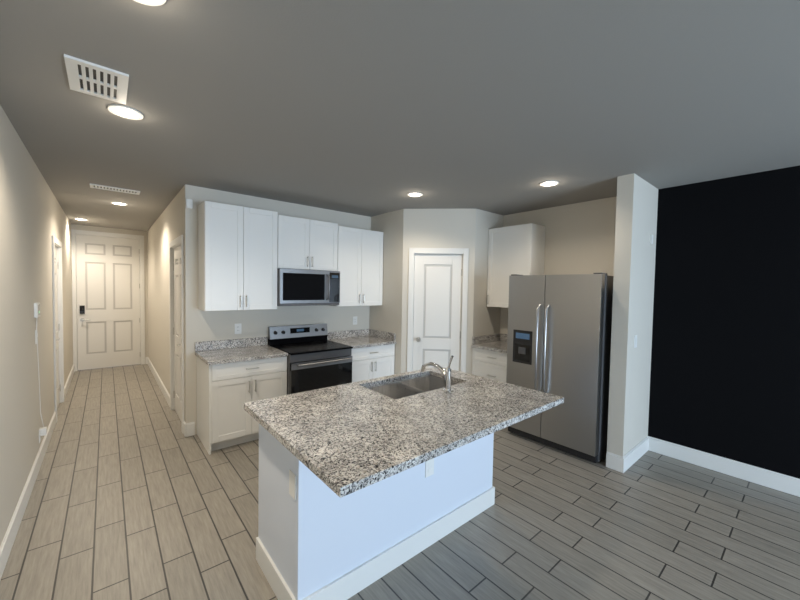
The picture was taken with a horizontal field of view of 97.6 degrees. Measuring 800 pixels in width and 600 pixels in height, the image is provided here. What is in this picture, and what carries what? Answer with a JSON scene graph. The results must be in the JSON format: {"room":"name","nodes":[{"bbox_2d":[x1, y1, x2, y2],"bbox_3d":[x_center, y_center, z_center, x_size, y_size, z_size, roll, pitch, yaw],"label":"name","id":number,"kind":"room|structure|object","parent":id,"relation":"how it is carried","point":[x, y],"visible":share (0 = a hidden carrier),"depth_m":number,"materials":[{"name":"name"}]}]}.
{"room":"kitchen","nodes":[
{"label":"kitchen","id":0,"kind":"room"},
{"bbox_2d":[0,105,72,545],"bbox_3d":[-1.888,0.207,1.443,0.120,2.620,12.620,-1,3,-40],"label":"wall","id":1,"kind":"structure","parent":0,"point":[33,218],"depth_m":2.57,"materials":[{"name":"beige paint"}]},
{"bbox_2d":[0,411,55,579],"bbox_3d":[-0.853,1.504,0.333,0.014,0.142,9.492,-1,3,-40],"label":"baseboard","id":2,"kind":"structure","parent":1,"relation":"attached to","point":[10,535],"depth_m":2.39,"materials":[{"name":"white wood"}]},
{"bbox_2d":[34,302,39,317],"bbox_3d":[-3.072,0.083,2.965,0.022,0.120,0.150,-1,3,-40],"label":"panel","id":3,"kind":"object","parent":1,"relation":"attached to","point":[36,309],"visible":1,"depth_m":2.91,"materials":[{"name":"white plastic"}]},
{"bbox_2d":[36,318,46,442],"bbox_3d":[-3.111,0.694,3.037,0.044,1.108,0.158,-1,3,-40],"label":"power cord","id":4,"kind":"object","parent":1,"relation":"attached to","point":[43,431],"visible":0.94,"depth_m":3.05,"materials":[{"name":"white plastic"}]},
{"bbox_2d":[55,247,60,407],"bbox_3d":[-4.213,0.353,4.297,0.100,2.031,0.822,-1,3,-40],"label":"door","id":5,"kind":"structure","parent":1,"relation":"in","point":[57,328],"depth_m":4.48,"materials":[{"name":"grey wood"}]},
{"bbox_2d":[52,235,64,422],"bbox_3d":[-4.241,0.319,4.262,0.138,2.118,0.954,-1,3,-40],"label":"door frame","id":6,"kind":"structure","parent":1,"relation":"attached to","point":[56,243],"depth_m":4.58,"materials":[{"name":"white wood"}]},
{"bbox_2d":[64,364,74,399],"bbox_3d":[-5.180,1.248,5.485,0.014,0.142,2.042,-1,3,-40],"label":"baseboard","id":7,"kind":"structure","parent":1,"relation":"attached to","point":[72,371],"depth_m":5.31,"materials":[{"name":"white wood"}]},
{"bbox_2d":[71,224,147,356],"bbox_3d":[-5.441,-0.036,6.615,1.330,2.620,0.120,-1,3,-40],"label":"wall","id":8,"kind":"structure","parent":0,"point":[105,229],"depth_m":6.86,"materials":[{"name":"beige paint"}]},
{"bbox_2d":[71,229,144,370],"bbox_3d":[-5.463,0.011,6.587,1.054,2.528,0.138,-1,3,-40],"label":"door frame","id":9,"kind":"structure","parent":8,"relation":"attached to","point":[140,238],"depth_m":6.46,"materials":[{"name":"white wood"}]},
{"bbox_2d":[76,234,140,369],"bbox_3d":[-5.430,0.048,6.559,0.922,2.441,0.100,-1,3,-40],"label":"entry door","id":10,"kind":"structure","parent":8,"relation":"in","point":[108,298],"depth_m":6.55,"materials":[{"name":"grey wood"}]},
{"bbox_2d":[147,184,198,433],"bbox_3d":[-3.558,0.043,5.313,0.120,2.620,4.300,-1,3,-40],"label":"wall","id":11,"kind":"structure","parent":0,"point":[176,219],"depth_m":4.15,"materials":[{"name":"beige paint"}]},
{"bbox_2d":[145,357,169,406],"bbox_3d":[-3.984,1.261,5.713,0.040,0.142,3.232,-1,3,-40],"label":"baseboard","id":12,"kind":"structure","parent":11,"relation":"attached to","point":[147,361],"depth_m":5.46,"materials":[{"name":"white wood"}]},
{"bbox_2d":[169,235,183,432],"bbox_3d":[-2.563,0.353,4.118,0.138,2.118,0.954,-1,3,-40],"label":"door frame","id":13,"kind":"structure","parent":11,"relation":"attached to","point":[176,242],"depth_m":4.37,"materials":[{"name":"white wood"}]},
{"bbox_2d":[173,245,180,419],"bbox_3d":[-2.602,0.388,4.097,0.100,2.031,0.822,-1,3,-40],"label":"door","id":14,"kind":"structure","parent":11,"relation":"in","point":[177,321],"depth_m":4.21,"materials":[{"name":"grey wood"}]},
{"bbox_2d":[186,199,192,208],"bbox_3d":[-2.166,-0.989,3.597,0.056,0.090,0.034,-1,3,-40],"label":"door chime","id":15,"kind":"object","parent":11,"relation":"attached to","point":[189,203],"visible":1,"depth_m":3.58,"materials":[{"name":"white plastic"}]},
{"bbox_2d":[199,187,370,345],"bbox_3d":[-0.847,0.106,4.861,3.450,2.620,0.120,-1,3,-40],"label":"wall","id":16,"kind":"structure","parent":0,"point":[216,325],"depth_m":4.25,"materials":[{"name":"beige paint"}]},
{"bbox_2d":[198,201,277,310],"bbox_3d":[-1.732,-0.440,3.779,0.724,1.085,0.350,-1,3,-40],"label":"upper cabinet","id":17,"kind":"object","parent":16,"relation":"attached to","point":[237,257],"visible":1,"depth_m":3.64,"materials":[{"name":"white wood"}]},
{"bbox_2d":[235,323,241,333],"bbox_3d":[-1.832,0.325,3.961,0.072,0.116,0.008,-1,3,-40],"label":"outlet","id":18,"kind":"object","parent":16,"relation":"attached to","point":[238,328],"visible":1,"depth_m":3.96,"materials":[{"name":"white plastic"}]},
{"bbox_2d":[277,215,337,270],"bbox_3d":[-1.160,-0.661,4.249,0.759,0.595,0.350,-1,3,-40],"label":"upper cabinet","id":19,"kind":"object","parent":16,"relation":"attached to","point":[305,244],"visible":0.94,"depth_m":4.12,"materials":[{"name":"white wood"}]},
{"bbox_2d":[277,268,339,305],"bbox_3d":[-1.137,-0.149,4.230,0.754,0.418,0.448,-1,3,-40],"label":"microwave","id":20,"kind":"object","parent":19,"relation":"attached to","point":[298,287],"visible":0.96,"depth_m":4.07,"materials":[{"name":"grey metal"}]},
{"bbox_2d":[353,316,356,324],"bbox_3d":[-0.637,0.291,4.963,0.072,0.116,0.008,-1,3,-40],"label":"outlet","id":21,"kind":"object","parent":16,"relation":"attached to","point":[354,320],"visible":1,"depth_m":4.96,"materials":[{"name":"white plastic"}]},
{"bbox_2d":[327,226,382,305],"bbox_3d":[-0.599,-0.433,4.731,0.714,1.015,0.350,-1,3,-40],"label":"upper cabinet","id":22,"kind":"object","parent":16,"relation":"attached to","point":[360,261],"visible":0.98,"depth_m":4.61,"materials":[{"name":"white wood"}]},
{"bbox_2d":[369,209,403,374],"bbox_3d":[-0.164,0.117,4.880,0.120,2.620,0.730,-1,3,-40],"label":"wall","id":23,"kind":"structure","parent":0,"point":[386,316],"depth_m":4.71,"materials":[{"name":"beige paint"}]},
{"bbox_2d":[0,364,799,599],"bbox_3d":[-0.043,1.546,2.981,5.000,0.100,12.840,-1,3,-40],"label":"floor","id":24,"kind":"structure","parent":0,"point":[136,494],"depth_m":2.34,"materials":[{"name":"grey tile"}]},
{"bbox_2d":[197,356,286,454],"bbox_3d":[-1.672,1.014,3.713,0.740,0.855,0.640,-1,3,-40],"label":"base cabinet","id":25,"kind":"object","parent":24,"relation":"on","point":[225,392],"visible":0.83,"depth_m":3.44,"materials":[{"name":"white wood"}]},
{"bbox_2d":[195,329,395,364],"bbox_3d":[-1.106,0.512,4.169,2.237,0.135,0.632,-1,3,-40],"label":"countertop","id":26,"kind":"structure","parent":25,"relation":"on","point":[215,352],"depth_m":3.91,"materials":[{"name":"stone"}]},
{"bbox_2d":[268,323,352,394],"bbox_3d":[-1.054,0.883,4.145,0.756,1.110,0.745,-1,3,-40],"label":"range","id":27,"kind":"object","parent":24,"relation":"on","point":[316,359],"visible":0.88,"depth_m":4.00,"materials":[{"name":"grey metal"}]},
{"bbox_2d":[351,344,394,382],"bbox_3d":[-0.530,1.001,4.671,0.709,0.855,0.640,-1,3,-40],"label":"base cabinet","id":28,"kind":"object","parent":24,"relation":"on","point":[372,362],"visible":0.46,"depth_m":4.44,"materials":[{"name":"white wood"}]},
{"bbox_2d":[256,427,495,599],"bbox_3d":[-0.078,1.076,2.333,1.548,0.884,0.618,-1,3,-40],"label":"kitchen island","id":29,"kind":"object","parent":24,"relation":"on","point":[312,543],"depth_m":1.88,"materials":[{"name":"white paint"}]},
{"bbox_2d":[243,367,563,498],"bbox_3d":[0.072,0.624,2.124,1.630,0.034,1.090,-1,3,-40],"label":"island countertop","id":30,"kind":"structure","parent":29,"relation":"on","point":[352,437],"depth_m":1.79,"materials":[{"name":"grey stone"}]},
{"bbox_2d":[371,375,458,398],"bbox_3d":[0.106,0.723,2.513,0.740,0.214,0.445,-1,3,-40],"label":"sink","id":31,"kind":"object","parent":30,"relation":"in","point":[397,388],"depth_m":2.66,"materials":[{"name":"silver metal"}]},
{"bbox_2d":[420,355,453,391],"bbox_3d":[0.255,0.475,2.390,0.068,0.249,0.326,-1,3,-40],"label":"faucet","id":32,"kind":"object","parent":30,"relation":"on","point":[447,375],"visible":1,"depth_m":2.31,"materials":[{"name":"silver metal"}]},
{"bbox_2d":[472,347,506,382],"bbox_3d":[1.341,1.042,4.447,0.640,0.855,0.632,-1,3,-40],"label":"base cabinet","id":33,"kind":"object","parent":24,"relation":"on","point":[489,364],"visible":0.31,"depth_m":4.29,"materials":[{"name":"white wood"}]},
{"bbox_2d":[471,333,507,352],"bbox_3d":[1.353,0.546,4.432,0.632,0.135,0.632,-1,3,-40],"label":"countertop","id":34,"kind":"structure","parent":33,"relation":"on","point":[495,342],"depth_m":4.54,"materials":[{"name":"stone"}]},
{"bbox_2d":[506,273,613,462],"bbox_3d":[1.758,0.617,3.742,0.846,1.767,0.940,-1,3,-40],"label":"fridge","id":35,"kind":"object","parent":24,"relation":"on","point":[559,335],"visible":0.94,"depth_m":3.38,"materials":[{"name":"grey metal"}]},
{"bbox_2d":[0,0,799,230],"bbox_3d":[0.005,-1.171,2.886,5.000,0.100,12.840,-1,3,-40],"label":"ceiling","id":36,"kind":"structure","parent":0,"point":[370,108],"depth_m":1.90,"materials":[{"name":"grey paint"}]},
{"bbox_2d":[64,54,128,104],"bbox_3d":[-1.527,-1.103,1.773,0.230,0.011,0.350,-1,3,-40],"label":"ceiling vent","id":37,"kind":"object","parent":36,"relation":"in","point":[92,79],"visible":1,"depth_m":1.75,"materials":[{"name":"white metal"}]},
{"bbox_2d":[90,183,139,194],"bbox_3d":[-3.088,-1.201,3.803,0.420,0.011,0.160,-1,3,-40],"label":"ceiling vent","id":38,"kind":"object","parent":36,"relation":"in","point":[103,187],"visible":1,"depth_m":3.79,"materials":[{"name":"white metal"}]},
{"bbox_2d":[111,202,127,204],"bbox_3d":[-3.596,-1.236,4.485,0.170,0.007,0.170,-1,3,-40],"label":"recessed light","id":39,"kind":"object","parent":36,"relation":"in","point":[118,203],"visible":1,"depth_m":4.47,"materials":[{"name":"white"}]},
{"bbox_2d":[107,104,143,119],"bbox_3d":[-1.635,-1.118,2.087,0.170,0.007,0.170,-1,3,-40],"label":"recessed light","id":40,"kind":"object","parent":36,"relation":"in","point":[126,112],"visible":0.96,"depth_m":2.08,"materials":[{"name":"white"}]},
{"bbox_2d":[133,0,165,5],"bbox_3d":[-0.897,-1.074,1.193,0.170,0.007,0.170,-1,3,-40],"label":"recessed light","id":41,"kind":"object","parent":36,"relation":"in","point":[153,2],"visible":1,"depth_m":1.26,"materials":[{"name":"white"}]},
{"bbox_2d":[407,192,422,196],"bbox_3d":[0.162,-1.147,3.804,0.170,0.007,0.170,-1,3,-40],"label":"recessed light","id":42,"kind":"object","parent":36,"relation":"in","point":[415,194],"visible":1,"depth_m":3.79,"materials":[{"name":"white"}]},
{"bbox_2d":[540,181,558,186],"bbox_3d":[1.420,-1.108,3.333,0.170,0.007,0.170,-1,3,-40],"label":"recessed light","id":43,"kind":"object","parent":36,"relation":"in","point":[548,183],"visible":0.98,"depth_m":3.32,"materials":[{"name":"white"}]},
{"bbox_2d":[401,209,475,373],"bbox_3d":[0.487,0.139,4.582,0.919,2.620,0.120,1,2,5],"label":"wall","id":44,"kind":"structure","parent":0,"point":[438,228],"depth_m":4.49,"materials":[{"name":"beige paint"}]},
{"bbox_2d":[413,254,461,370],"bbox_3d":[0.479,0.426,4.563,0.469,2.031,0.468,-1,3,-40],"label":"pantry door","id":45,"kind":"structure","parent":44,"relation":"in","point":[437,308],"depth_m":4.55,"materials":[{"name":"white wood"}]},
{"bbox_2d":[407,248,468,372],"bbox_3d":[0.482,0.390,4.582,0.759,2.118,0.138,1,2,5],"label":"door frame","id":46,"kind":"structure","parent":44,"relation":"attached to","point":[464,252],"depth_m":4.50,"materials":[{"name":"white wood"}]},
{"bbox_2d":[472,209,502,359],"bbox_3d":[1.131,0.145,4.721,0.600,2.620,0.120,-1,3,-40],"label":"wall","id":47,"kind":"structure","parent":0,"point":[486,320],"depth_m":4.58,"materials":[{"name":"beige paint"}]},
{"bbox_2d":[500,196,616,333],"bbox_3d":[1.532,0.149,4.803,0.120,2.620,3.270,-1,3,-40],"label":"wall","id":48,"kind":"structure","parent":0,"point":[580,238],"depth_m":4.08,"materials":[{"name":"beige paint"}]},
{"bbox_2d":[487,223,544,307],"bbox_3d":[1.468,-0.414,4.494,0.360,1.025,0.612,-1,3,-40],"label":"upper cabinet","id":49,"kind":"object","parent":48,"relation":"attached to","point":[518,249],"visible":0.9,"depth_m":4.38,"materials":[{"name":"white wood"}]},
{"bbox_2d":[607,173,657,456],"bbox_3d":[2.223,0.213,3.335,0.710,2.620,0.130,-1,3,-40],"label":"wall","id":50,"kind":"structure","parent":0,"point":[633,287],"depth_m":3.15,"materials":[{"name":"beige paint"}]},
{"bbox_2d":[616,436,651,472],"bbox_3d":[2.226,1.454,3.308,0.685,0.142,0.017,-1,3,-40],"label":"baseboard","id":51,"kind":"structure","parent":50,"relation":"attached to","point":[639,450],"depth_m":3.27,"materials":[{"name":"white wood"}]},
{"bbox_2d":[634,335,636,347],"bbox_3d":[2.147,0.377,3.187,0.072,0.116,0.010,-1,3,-40],"label":"light switch","id":52,"kind":"object","parent":50,"relation":"attached to","point":[635,341],"visible":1,"depth_m":3.18,"materials":[{"name":"white plastic"}]},
{"bbox_2d":[648,165,799,478],"bbox_3d":[4.206,0.307,1.620,0.120,2.620,5.050,-1,3,-40],"label":"wall","id":53,"kind":"structure","parent":0,"point":[725,369],"depth_m":3.07,"materials":[{"name":"black paint"}]},
{"bbox_2d":[648,436,799,496],"bbox_3d":[4.133,1.546,1.620,0.014,0.142,5.050,-1,3,-40],"label":"baseboard","id":54,"kind":"structure","parent":53,"relation":"attached to","point":[756,475],"depth_m":3.07,"materials":[{"name":"white wood"}]}
]}

